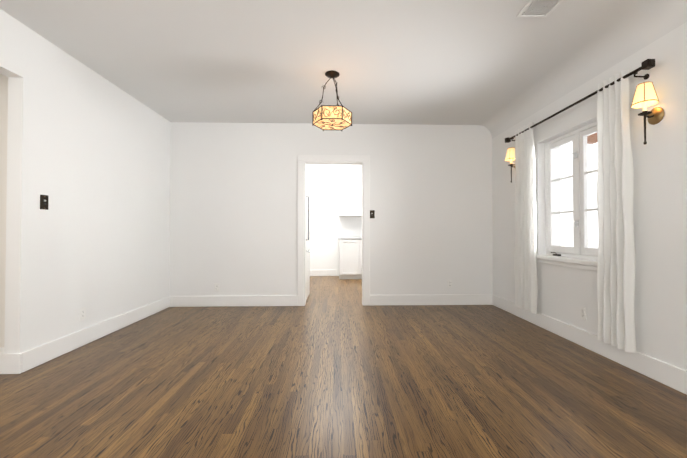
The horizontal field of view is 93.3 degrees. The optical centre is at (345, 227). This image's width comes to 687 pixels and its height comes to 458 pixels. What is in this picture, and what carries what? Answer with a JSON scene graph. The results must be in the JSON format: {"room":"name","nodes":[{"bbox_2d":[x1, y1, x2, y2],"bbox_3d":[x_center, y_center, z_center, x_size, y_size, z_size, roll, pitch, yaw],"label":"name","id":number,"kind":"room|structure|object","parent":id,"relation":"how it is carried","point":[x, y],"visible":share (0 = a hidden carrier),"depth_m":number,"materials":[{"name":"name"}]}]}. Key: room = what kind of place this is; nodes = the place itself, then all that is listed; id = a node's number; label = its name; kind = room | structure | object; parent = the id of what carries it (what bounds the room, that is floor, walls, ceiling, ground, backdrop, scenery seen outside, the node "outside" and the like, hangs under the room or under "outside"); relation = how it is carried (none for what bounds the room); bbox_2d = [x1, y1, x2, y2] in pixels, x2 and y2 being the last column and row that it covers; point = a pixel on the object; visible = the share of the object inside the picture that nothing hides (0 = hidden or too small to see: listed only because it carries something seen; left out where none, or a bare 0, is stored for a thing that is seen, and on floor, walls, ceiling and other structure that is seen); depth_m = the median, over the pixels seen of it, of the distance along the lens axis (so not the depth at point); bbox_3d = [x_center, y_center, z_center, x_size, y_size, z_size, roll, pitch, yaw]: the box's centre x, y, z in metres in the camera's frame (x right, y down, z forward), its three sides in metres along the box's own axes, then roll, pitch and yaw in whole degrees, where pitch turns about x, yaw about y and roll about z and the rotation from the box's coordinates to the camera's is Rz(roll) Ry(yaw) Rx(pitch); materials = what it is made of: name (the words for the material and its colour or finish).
{"room":"empty dining room","nodes":[
{"label":"empty dining room","id":0,"kind":"room"},
{"bbox_2d":[0,74,7,346],"bbox_3d":[-4.352,-0.224,2.541,3.653,2.600,0.110,0,-1,-2],"label":"wall","id":1,"kind":"structure","parent":0,"point":[3,130],"depth_m":2.54,"materials":[{"name":"paint"}]},
{"bbox_2d":[0,347,11,373],"bbox_3d":[-4.350,1.000,2.453,3.653,0.150,0.032,0,-1,-2],"label":"baseboard","id":2,"kind":"structure","parent":1,"relation":"attached to","point":[5,358],"depth_m":2.38,"materials":[{"name":"white paint"}]},
{"bbox_2d":[0,9,170,352],"bbox_3d":[-2.430,-0.243,1.138,0.110,2.600,6.860,0,-1,-2],"label":"wall","id":3,"kind":"structure","parent":0,"point":[88,151],"depth_m":2.90,"materials":[{"name":"white paint"}]},
{"bbox_2d":[40,195,48,209],"bbox_3d":[-2.410,-0.206,2.599,0.014,0.116,0.072,0,-1,-2],"label":"light switch","id":4,"kind":"object","parent":3,"relation":"attached to","point":[43,201],"visible":1,"depth_m":2.59,"materials":[{"name":"brown metal"}]},
{"bbox_2d":[80,307,85,320],"bbox_3d":[-2.424,0.792,2.995,0.008,0.114,0.070,0,-1,-2],"label":"electrical outlet","id":5,"kind":"object","parent":3,"relation":"attached to","point":[83,313],"visible":1,"depth_m":2.99,"materials":[{"name":"white plastic"}]},
{"bbox_2d":[12,296,171,373],"bbox_3d":[-2.432,1.014,3.467,0.018,0.150,2.171,0,-1,-2],"label":"baseboard","id":6,"kind":"structure","parent":3,"relation":"attached to","point":[24,361],"depth_m":2.94,"materials":[{"name":"white paint"}]},
{"bbox_2d":[169,122,492,295],"bbox_3d":[-0.099,-0.195,4.691,4.972,2.600,0.110,0,-1,-2],"label":"wall","id":7,"kind":"structure","parent":0,"point":[233,209],"depth_m":4.64,"materials":[{"name":"white paint"}]},
{"bbox_2d":[214,283,218,291],"bbox_3d":[-1.813,0.839,4.569,0.070,0.114,0.008,0,-1,-2],"label":"electrical outlet","id":8,"kind":"object","parent":7,"relation":"attached to","point":[216,287],"visible":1,"depth_m":4.57,"materials":[{"name":"white plastic"}]},
{"bbox_2d":[172,295,297,306],"bbox_3d":[-1.551,1.029,4.568,1.748,0.150,0.018,0,-1,-2],"label":"baseboard","id":9,"kind":"structure","parent":7,"relation":"attached to","point":[261,300],"depth_m":4.56,"materials":[{"name":"white paint"}]},
{"bbox_2d":[306,167,309,299],"bbox_3d":[-0.590,0.094,5.147,0.102,2.020,0.802,0,-1,-2],"label":"kitchen door","id":10,"kind":"structure","parent":7,"relation":"in","point":[307,233],"depth_m":5.09,"materials":[{"name":"white paint"}]},
{"bbox_2d":[298,155,369,305],"bbox_3d":[-0.168,0.034,4.686,1.028,2.143,0.142,0,-1,-2],"label":"door frame","id":11,"kind":"structure","parent":7,"relation":"attached to","point":[365,159],"depth_m":4.62,"materials":[{"name":"white paint"}]},
{"bbox_2d":[370,210,374,217],"bbox_3d":[0.380,-0.195,4.643,0.072,0.116,0.014,0,-1,-2],"label":"light switch","id":12,"kind":"object","parent":7,"relation":"attached to","point":[372,213],"visible":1,"depth_m":4.64,"materials":[{"name":"brown metal"}]},
{"bbox_2d":[370,294,491,305],"bbox_3d":[1.224,1.030,4.647,1.758,0.150,0.020,0,-1,-2],"label":"baseboard","id":13,"kind":"structure","parent":7,"relation":"attached to","point":[443,299],"depth_m":4.64,"materials":[{"name":"white paint"}]},
{"bbox_2d":[447,280,451,287],"bbox_3d":[1.497,0.805,4.663,0.070,0.114,0.008,0,-1,-2],"label":"electrical outlet","id":14,"kind":"object","parent":7,"relation":"attached to","point":[449,283],"visible":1,"depth_m":4.66,"materials":[{"name":"white plastic"}]},
{"bbox_2d":[306,164,361,275],"bbox_3d":[-0.318,-0.277,7.827,3.240,2.850,0.110,0,-1,-2],"label":"wall","id":15,"kind":"structure","parent":0,"point":[324,216],"depth_m":7.77,"materials":[{"name":"white paint"}]},
{"bbox_2d":[310,270,336,275],"bbox_3d":[-1.016,1.072,7.725,1.620,0.150,0.018,0,-1,-2],"label":"baseboard","id":16,"kind":"structure","parent":15,"relation":"attached to","point":[323,272],"depth_m":7.72,"materials":[{"name":"white paint"}]},
{"bbox_2d":[339,175,361,218],"bbox_3d":[0.103,-0.745,7.614,0.509,0.940,0.348,0,-1,-2],"label":"upper cabinet","id":17,"kind":"object","parent":15,"relation":"attached to","point":[350,186],"depth_m":7.45,"materials":[{"name":"white paint"}]},
{"bbox_2d":[0,276,686,457],"bbox_3d":[-1.920,1.128,2.705,8.725,0.100,10.400,0,-1,-2],"label":"floor","id":18,"kind":"structure","parent":0,"point":[333,367],"depth_m":2.12,"materials":[{"name":"brown wood"}]},
{"bbox_2d":[339,239,361,278],"bbox_3d":[0.106,0.701,7.471,0.509,0.885,0.595,0,-1,-2],"label":"base cabinet","id":19,"kind":"object","parent":18,"relation":"on","point":[350,250],"depth_m":7.18,"materials":[{"name":"white paint"}]},
{"bbox_2d":[0,0,686,138],"bbox_3d":[-1.876,-1.368,1.169,8.725,0.550,7.080,0,-1,-2],"label":"ceiling","id":20,"kind":"structure","parent":0,"point":[495,68],"depth_m":2.78,"materials":[{"name":"paint"}]},
{"bbox_2d":[312,70,351,130],"bbox_3d":[-0.130,-1.258,3.189,0.395,0.515,0.344,0,-1,-2],"label":"pendant light","id":21,"kind":"object","parent":20,"relation":"hanging from","point":[332,117],"visible":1,"depth_m":3.12,"materials":[{"name":"beige glass"}]},
{"bbox_2d":[517,0,562,17],"bbox_3d":[1.346,-1.523,2.136,0.220,0.012,0.405,0,-1,-2],"label":"ceiling vent","id":22,"kind":"object","parent":20,"relation":"in","point":[538,8],"visible":1,"depth_m":2.25,"materials":[{"name":"grey metal"}]},
{"bbox_2d":[492,22,686,370],"bbox_3d":[2.355,-0.241,1.275,0.260,2.600,6.860,0,-1,-2],"label":"wall","id":23,"kind":"structure","parent":0,"point":[660,196],"depth_m":2.40,"materials":[{"name":"white paint"}]},
{"bbox_2d":[505,147,514,182],"bbox_3d":[2.069,-0.780,4.040,0.154,0.433,0.142,0,-1,-2],"label":"sconce","id":24,"kind":"object","parent":23,"relation":"attached to","point":[510,155],"visible":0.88,"depth_m":4.01,"materials":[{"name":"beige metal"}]},
{"bbox_2d":[536,121,597,270],"bbox_3d":[2.236,-0.292,3.153,0.220,1.337,1.050,0,-1,-2],"label":"window","id":25,"kind":"structure","parent":23,"relation":"in","point":[579,254],"depth_m":3.18,"materials":[{"name":"white paint"}]},
{"bbox_2d":[505,59,654,352],"bbox_3d":[2.108,-0.125,3.169,0.126,2.110,1.919,0,-1,-2],"label":"curtains","id":26,"kind":"object","parent":23,"relation":"attached to","point":[616,267],"visible":1,"depth_m":2.59,"materials":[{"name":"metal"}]},
{"bbox_2d":[580,306,585,319],"bbox_3d":[2.172,0.782,2.966,0.008,0.114,0.070,0,-1,-2],"label":"electrical outlet","id":27,"kind":"object","parent":23,"relation":"attached to","point":[583,313],"visible":1,"depth_m":2.97,"materials":[{"name":"white plastic"}]},
{"bbox_2d":[492,294,686,394],"bbox_3d":[2.217,0.984,1.254,0.018,0.150,6.860,0,-1,-2],"label":"baseboard","id":28,"kind":"structure","parent":23,"relation":"attached to","point":[669,375],"depth_m":2.68,"materials":[{"name":"white paint"}]},
{"bbox_2d":[631,81,664,144],"bbox_3d":[2.119,-0.804,2.291,0.154,0.433,0.142,0,-1,-2],"label":"sconce","id":29,"kind":"object","parent":23,"relation":"attached to","point":[645,96],"visible":1,"depth_m":2.28,"materials":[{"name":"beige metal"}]},
{"label":"outside","id":30,"kind":"structure","parent":0,"visible":0},
{"bbox_2d":[560,133,597,247],"bbox_3d":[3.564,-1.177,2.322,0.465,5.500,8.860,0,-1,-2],"label":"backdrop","id":31,"kind":"structure","parent":30,"point":[567,203],"depth_m":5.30,"materials":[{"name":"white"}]}
]}

